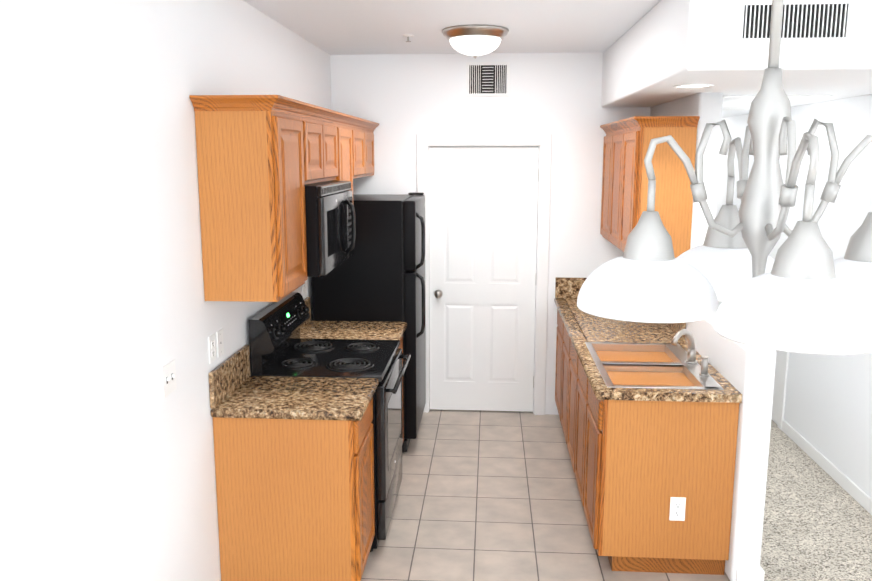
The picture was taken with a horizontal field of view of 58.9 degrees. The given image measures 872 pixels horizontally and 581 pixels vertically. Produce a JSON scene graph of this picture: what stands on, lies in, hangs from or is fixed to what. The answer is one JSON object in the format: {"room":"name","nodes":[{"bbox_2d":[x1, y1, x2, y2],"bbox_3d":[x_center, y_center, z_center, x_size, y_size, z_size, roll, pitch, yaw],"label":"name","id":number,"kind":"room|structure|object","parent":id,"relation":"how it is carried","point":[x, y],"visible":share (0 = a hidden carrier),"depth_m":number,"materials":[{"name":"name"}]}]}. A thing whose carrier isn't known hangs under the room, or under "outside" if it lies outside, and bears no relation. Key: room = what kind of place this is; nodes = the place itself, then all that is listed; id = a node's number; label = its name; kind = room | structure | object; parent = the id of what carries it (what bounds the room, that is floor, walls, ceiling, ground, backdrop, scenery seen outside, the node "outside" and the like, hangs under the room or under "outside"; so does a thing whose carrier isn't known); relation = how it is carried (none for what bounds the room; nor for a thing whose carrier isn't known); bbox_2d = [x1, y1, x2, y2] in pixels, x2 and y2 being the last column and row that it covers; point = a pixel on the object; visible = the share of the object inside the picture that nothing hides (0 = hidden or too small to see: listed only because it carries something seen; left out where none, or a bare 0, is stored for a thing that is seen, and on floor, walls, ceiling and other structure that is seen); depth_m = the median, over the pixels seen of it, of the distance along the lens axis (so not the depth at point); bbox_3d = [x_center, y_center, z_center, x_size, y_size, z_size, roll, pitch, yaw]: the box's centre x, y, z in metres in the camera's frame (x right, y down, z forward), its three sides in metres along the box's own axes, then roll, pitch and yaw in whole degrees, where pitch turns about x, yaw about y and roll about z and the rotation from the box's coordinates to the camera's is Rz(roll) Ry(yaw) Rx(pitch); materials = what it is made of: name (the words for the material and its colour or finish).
{"room":"kitchen","nodes":[
{"label":"kitchen","id":0,"kind":"room"},
{"bbox_2d":[0,0,331,580],"bbox_3d":[-1.103,0.261,2.131,0.150,2.680,7.820,1,10,4],"label":"wall","id":1,"kind":"structure","parent":0,"point":[107,454],"depth_m":2.41,"materials":[{"name":"white paint"}]},
{"bbox_2d":[161,359,176,397],"bbox_3d":[-0.972,0.322,2.824,0.016,0.115,0.116,1,10,4],"label":"double light switch","id":2,"kind":"object","parent":1,"relation":"attached to","point":[168,376],"visible":1,"depth_m":2.81,"materials":[{"name":"white plastic"}]},
{"bbox_2d":[208,334,215,363],"bbox_3d":[-0.944,0.246,3.261,0.008,0.115,0.070,1,10,4],"label":"electrical outlet","id":3,"kind":"object","parent":1,"relation":"attached to","point":[212,348],"visible":1,"depth_m":3.25,"materials":[{"name":"white plastic"}]},
{"bbox_2d":[216,328,223,357],"bbox_3d":[-0.938,0.228,3.360,0.006,0.115,0.070,1,10,4],"label":"switch plate","id":4,"kind":"object","parent":1,"relation":"attached to","point":[220,345],"visible":1,"depth_m":3.35,"materials":[{"name":"white plastic"}]},
{"bbox_2d":[189,95,308,301],"bbox_3d":[-0.772,-0.398,3.317,0.324,0.818,0.465,1,10,4],"label":"upper cabinet","id":5,"kind":"object","parent":1,"relation":"attached to","point":[263,161],"depth_m":3.11,"materials":[{"name":"brown wood"}]},
{"bbox_2d":[209,297,310,408],"bbox_3d":[-0.879,0.269,4.103,0.019,0.154,1.766,1,10,4],"label":"backsplash","id":6,"kind":"structure","parent":1,"relation":"attached to","point":[226,377],"depth_m":3.44,"materials":[{"name":"brown stone"}]},
{"bbox_2d":[302,284,305,292],"bbox_3d":[-0.831,-0.044,4.856,0.008,0.115,0.070,1,10,4],"label":"electrical outlet","id":7,"kind":"object","parent":1,"relation":"attached to","point":[303,288],"visible":0.42,"depth_m":4.84,"materials":[{"name":"white plastic"}]},
{"bbox_2d":[309,104,340,183],"bbox_3d":[-0.728,-0.730,3.893,0.324,0.363,0.787,1,10,4],"label":"upper cabinet","id":8,"kind":"object","parent":1,"relation":"attached to","point":[324,124],"depth_m":3.91,"materials":[{"name":"brown wood"}]},
{"bbox_2d":[305,181,355,276],"bbox_3d":[-0.665,-0.339,3.957,0.450,0.421,0.777,1,10,4],"label":"microwave","id":9,"kind":"object","parent":8,"relation":"attached to","point":[330,226],"visible":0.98,"depth_m":3.67,"materials":[{"name":"black"}]},
{"bbox_2d":[341,113,356,194],"bbox_3d":[-0.684,-0.613,4.544,0.324,0.818,0.458,1,10,4],"label":"upper cabinet","id":10,"kind":"object","parent":1,"relation":"attached to","point":[348,122],"depth_m":4.59,"materials":[{"name":"brown wood"}]},
{"bbox_2d":[357,117,376,177],"bbox_3d":[-0.637,-0.948,5.170,0.324,0.373,0.895,1,10,4],"label":"upper cabinet","id":11,"kind":"object","parent":1,"relation":"attached to","point":[365,128],"depth_m":5.19,"materials":[{"name":"brown wood"}]},
{"bbox_2d":[243,0,660,54],"bbox_3d":[0.603,-1.088,1.773,3.570,0.100,7.820,1,10,4],"label":"ceiling","id":12,"kind":"structure","parent":0,"point":[352,27],"depth_m":4.20,"materials":[{"name":"white paint"}]},
{"bbox_2d":[403,34,413,41],"bbox_3d":[-0.169,-1.527,4.682,0.068,0.038,0.068,1,10,4],"label":"sprinkler","id":13,"kind":"object","parent":12,"relation":"attached to","point":[407,35],"visible":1,"depth_m":4.67,"materials":[{"name":"white metal"}]},
{"bbox_2d":[442,25,508,58],"bbox_3d":[0.229,-1.432,4.497,0.392,0.163,0.392,1,10,4],"label":"dome ceiling light","id":14,"kind":"object","parent":12,"relation":"attached to","point":[474,41],"visible":1,"depth_m":4.38,"materials":[{"name":"white glass"}]},
{"bbox_2d":[577,0,871,354],"bbox_3d":[0.518,-0.437,1.170,0.471,0.974,0.471,-9,13,-40],"label":"chandelier","id":15,"kind":"object","parent":12,"relation":"hanging from","point":[803,292],"visible":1,"depth_m":1.18,"materials":[{"name":"white glass"}]},
{"bbox_2d":[330,52,650,414],"bbox_3d":[0.397,-0.382,5.799,2.320,2.680,0.120,1,10,4],"label":"wall","id":16,"kind":"structure","parent":0,"point":[402,100],"depth_m":5.60,"materials":[{"name":"white paint"}]},
{"bbox_2d":[429,147,538,411],"bbox_3d":[0.353,-0.055,5.805,0.810,2.010,0.106,1,10,4],"label":"pantry door","id":17,"kind":"structure","parent":16,"relation":"in","point":[483,201],"depth_m":5.82,"materials":[{"name":"white wood"}]},
{"bbox_2d":[416,134,551,414],"bbox_3d":[0.351,-0.103,5.841,0.980,2.115,0.140,1,10,4],"label":"door frame","id":18,"kind":"structure","parent":16,"relation":"attached to","point":[542,142],"depth_m":5.69,"materials":[{"name":"white wood"}]},
{"bbox_2d":[466,62,509,96],"bbox_3d":[0.372,-1.514,5.537,0.310,0.240,0.008,1,10,4],"label":"air vent","id":19,"kind":"object","parent":16,"relation":"in","point":[487,79],"visible":1,"depth_m":5.54,"materials":[{"name":"white metal"}]},
{"bbox_2d":[555,277,586,296],"bbox_3d":[1.208,-0.017,5.730,0.638,0.155,0.020,1,10,4],"label":"backsplash","id":20,"kind":"structure","parent":16,"relation":"attached to","point":[564,286],"depth_m":5.73,"materials":[{"name":"brown stone"}]},
{"bbox_2d":[360,409,729,580],"bbox_3d":[0.054,1.615,2.311,2.565,0.050,7.870,1,10,4],"label":"floor","id":21,"kind":"structure","parent":0,"point":[483,495],"depth_m":4.33,"materials":[{"name":"beige tile"}]},
{"bbox_2d":[213,405,374,580],"bbox_3d":[-0.623,0.926,3.559,0.619,0.876,0.464,1,10,4],"label":"base cabinet","id":22,"kind":"object","parent":21,"relation":"on","point":[294,464],"depth_m":3.32,"materials":[{"name":"brown wood"}]},
{"bbox_2d":[211,377,378,420],"bbox_3d":[-0.612,0.477,3.472,0.642,0.038,0.492,1,10,4],"label":"countertop","id":23,"kind":"structure","parent":22,"relation":"on","point":[258,398],"depth_m":3.37,"materials":[{"name":"brown stone"}]},
{"bbox_2d":[248,292,410,551],"bbox_3d":[-0.519,0.665,4.142,0.706,1.190,0.764,1,10,4],"label":"stove","id":24,"kind":"object","parent":21,"relation":"on","point":[279,346],"visible":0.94,"depth_m":3.92,"materials":[{"name":"black metal"}]},
{"bbox_2d":[312,193,425,452],"bbox_3d":[-0.409,0.192,5.361,0.727,1.700,0.760,1,10,4],"label":"fridge","id":25,"kind":"object","parent":21,"relation":"on","point":[378,275],"visible":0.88,"depth_m":4.95,"materials":[{"name":"black metal"}]},
{"bbox_2d":[398,337,402,405],"bbox_3d":[-0.535,0.710,4.790,0.619,0.876,0.479,1,10,4],"label":"base cabinet","id":26,"kind":"object","parent":21,"relation":"on","point":[400,346],"depth_m":4.92,"materials":[{"name":"brown wood"}]},
{"bbox_2d":[300,321,406,344],"bbox_3d":[-0.524,0.259,4.718,0.642,0.038,0.504,1,10,4],"label":"countertop","id":27,"kind":"structure","parent":26,"relation":"on","point":[362,330],"depth_m":4.70,"materials":[{"name":"brown stone"}]},
{"bbox_2d":[555,309,561,409],"bbox_3d":[1.199,0.571,5.581,0.621,0.876,0.516,1,10,4],"label":"base cabinet","id":28,"kind":"object","parent":21,"relation":"on","point":[559,319],"depth_m":5.69,"materials":[{"name":"brown wood"}]},
{"bbox_2d":[558,325,565,439],"bbox_3d":[1.165,0.654,5.106,0.621,0.876,0.450,1,10,4],"label":"base cabinet","id":29,"kind":"object","parent":21,"relation":"on","point":[561,360],"depth_m":5.30,"materials":[{"name":"brown wood"}]},
{"bbox_2d":[566,337,573,455],"bbox_3d":[1.134,0.732,4.664,0.621,0.876,0.450,1,10,4],"label":"base cabinet","id":30,"kind":"object","parent":21,"relation":"on","point":[569,348],"depth_m":4.82,"materials":[{"name":"brown wood"}]},
{"bbox_2d":[570,349,689,496],"bbox_3d":[1.103,0.808,4.229,0.621,0.876,0.435,1,10,4],"label":"base cabinet","id":31,"kind":"object","parent":21,"relation":"on","point":[602,354],"depth_m":4.28,"materials":[{"name":"brown wood"}]},
{"bbox_2d":[580,369,738,574],"bbox_3d":[1.072,0.884,3.792,0.621,0.876,0.455,1,10,4],"label":"base cabinet","id":32,"kind":"object","parent":21,"relation":"on","point":[648,413],"depth_m":3.57,"materials":[{"name":"brown wood"}]},
{"bbox_2d":[554,297,741,404],"bbox_3d":[1.125,0.275,4.609,0.642,0.042,2.334,1,10,4],"label":"countertop","id":33,"kind":"structure","parent":32,"relation":"on","point":[587,333],"depth_m":3.98,"materials":[{"name":"brown stone"}]},
{"bbox_2d":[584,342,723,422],"bbox_3d":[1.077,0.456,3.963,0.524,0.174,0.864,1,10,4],"label":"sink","id":34,"kind":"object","parent":33,"relation":"in","point":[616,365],"depth_m":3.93,"materials":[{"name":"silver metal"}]},
{"bbox_2d":[671,328,708,376],"bbox_3d":[1.250,0.289,3.861,0.161,0.189,0.345,1,10,4],"label":"faucet","id":35,"kind":"object","parent":33,"relation":"on","point":[693,367],"depth_m":3.88,"materials":[{"name":"silver metal"}]},
{"bbox_2d":[669,497,685,520],"bbox_3d":[1.119,1.012,3.575,0.070,0.115,0.008,1,10,4],"label":"outlet","id":36,"kind":"object","parent":32,"relation":"attached to","point":[677,508],"visible":1,"depth_m":3.57,"materials":[{"name":"white plastic"}]},
{"bbox_2d":[650,92,775,580],"bbox_3d":[1.599,-0.188,5.758,0.130,2.310,4.860,1,10,4],"label":"wall","id":37,"kind":"structure","parent":0,"point":[747,372],"depth_m":3.53,"materials":[{"name":"white paint"}]},
{"bbox_2d":[600,123,611,239],"bbox_3d":[1.350,-0.749,5.378,0.324,0.798,0.439,1,10,4],"label":"upper cabinet","id":38,"kind":"object","parent":37,"relation":"attached to","point":[607,128],"depth_m":5.44,"materials":[{"name":"brown wood"}]},
{"bbox_2d":[608,120,619,245],"bbox_3d":[1.320,-0.675,4.954,0.324,0.798,0.424,1,10,4],"label":"upper cabinet","id":39,"kind":"object","parent":37,"relation":"attached to","point":[614,144],"depth_m":5.07,"materials":[{"name":"brown wood"}]},
{"bbox_2d":[616,116,699,257],"bbox_3d":[1.289,-0.601,4.530,0.324,0.798,0.439,1,10,4],"label":"upper cabinet","id":40,"kind":"object","parent":37,"relation":"attached to","point":[625,181],"depth_m":4.32,"materials":[{"name":"brown wood"}]},
{"bbox_2d":[662,323,685,340],"bbox_3d":[1.470,0.099,5.069,0.020,0.155,1.282,1,10,4],"label":"backsplash","id":41,"kind":"structure","parent":37,"relation":"attached to","point":[680,328],"depth_m":4.48,"materials":[{"name":"brown stone"}]},
{"bbox_2d":[746,566,764,580],"bbox_3d":[1.630,1.009,5.374,0.012,0.085,3.722,1,10,4],"label":"baseboard","id":42,"kind":"structure","parent":37,"relation":"attached to","point":[756,575],"depth_m":3.54,"materials":[{"name":"white"}]},
{"bbox_2d":[601,0,871,117],"bbox_3d":[1.859,-1.502,5.524,1.350,0.380,5.070,1,10,4],"label":"soffit","id":43,"kind":"structure","parent":0,"point":[653,56],"depth_m":3.32,"materials":[{"name":"white paint"}]},
{"bbox_2d":[673,84,713,87],"bbox_3d":[1.256,-0.997,3.768,0.194,0.008,0.194,1,10,4],"label":"recessed light","id":44,"kind":"object","parent":43,"relation":"in","point":[693,86],"visible":1,"depth_m":3.75,"materials":[{"name":"white"}]},
{"bbox_2d":[722,95,755,110],"bbox_3d":[1.955,-1.217,5.025,0.569,0.008,1.512,1,10,4],"label":"ceiling vent","id":45,"kind":"object","parent":43,"relation":"in","point":[736,102],"depth_m":4.90,"materials":[{"name":"white"}]},
{"bbox_2d":[736,0,854,43],"bbox_3d":[1.417,-1.063,3.048,0.440,0.170,0.008,1,10,4],"label":"ceiling vent","id":46,"kind":"object","parent":43,"relation":"in","point":[814,21],"visible":0.98,"depth_m":3.05,"materials":[{"name":"white metal"}]},
{"bbox_2d":[787,95,831,102],"bbox_3d":[2.115,-1.141,4.590,0.269,0.008,0.602,1,10,4],"label":"ceiling vent","id":47,"kind":"object","parent":43,"relation":"in","point":[793,98],"depth_m":4.47,"materials":[{"name":"white"}]},
{"bbox_2d":[720,94,871,498],"bbox_3d":[2.410,0.088,3.107,0.120,2.680,10.290,1,10,4],"label":"wall","id":48,"kind":"structure","parent":0,"point":[828,409],"depth_m":4.72,"materials":[{"name":"white paint"}]},
{"bbox_2d":[715,138,731,305],"bbox_3d":[2.650,-0.391,7.479,0.016,2.115,0.910,1,10,4],"label":"door frame","id":49,"kind":"structure","parent":48,"relation":"attached to","point":[723,169],"depth_m":7.11,"materials":[{"name":"white wood"}]},
{"bbox_2d":[769,132,805,429],"bbox_3d":[2.536,-0.112,5.887,0.016,2.115,0.990,1,10,4],"label":"door frame","id":50,"kind":"structure","parent":48,"relation":"attached to","point":[782,358],"depth_m":5.57,"materials":[{"name":"white wood"}]},
{"bbox_2d":[782,420,871,514],"bbox_3d":[2.245,1.611,1.925,0.012,0.081,7.420,1,10,4],"label":"baseboard","id":51,"kind":"structure","parent":48,"relation":"attached to","point":[849,486],"depth_m":4.79,"materials":[{"name":"white wood"}]},
{"bbox_2d":[760,419,871,580],"bbox_3d":[1.987,1.419,3.411,1.135,0.054,10.370,1,10,4],"label":"floor carpet","id":52,"kind":"object","parent":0,"point":[817,523],"depth_m":4.16,"materials":[{"name":"beige carpet"}]}
]}

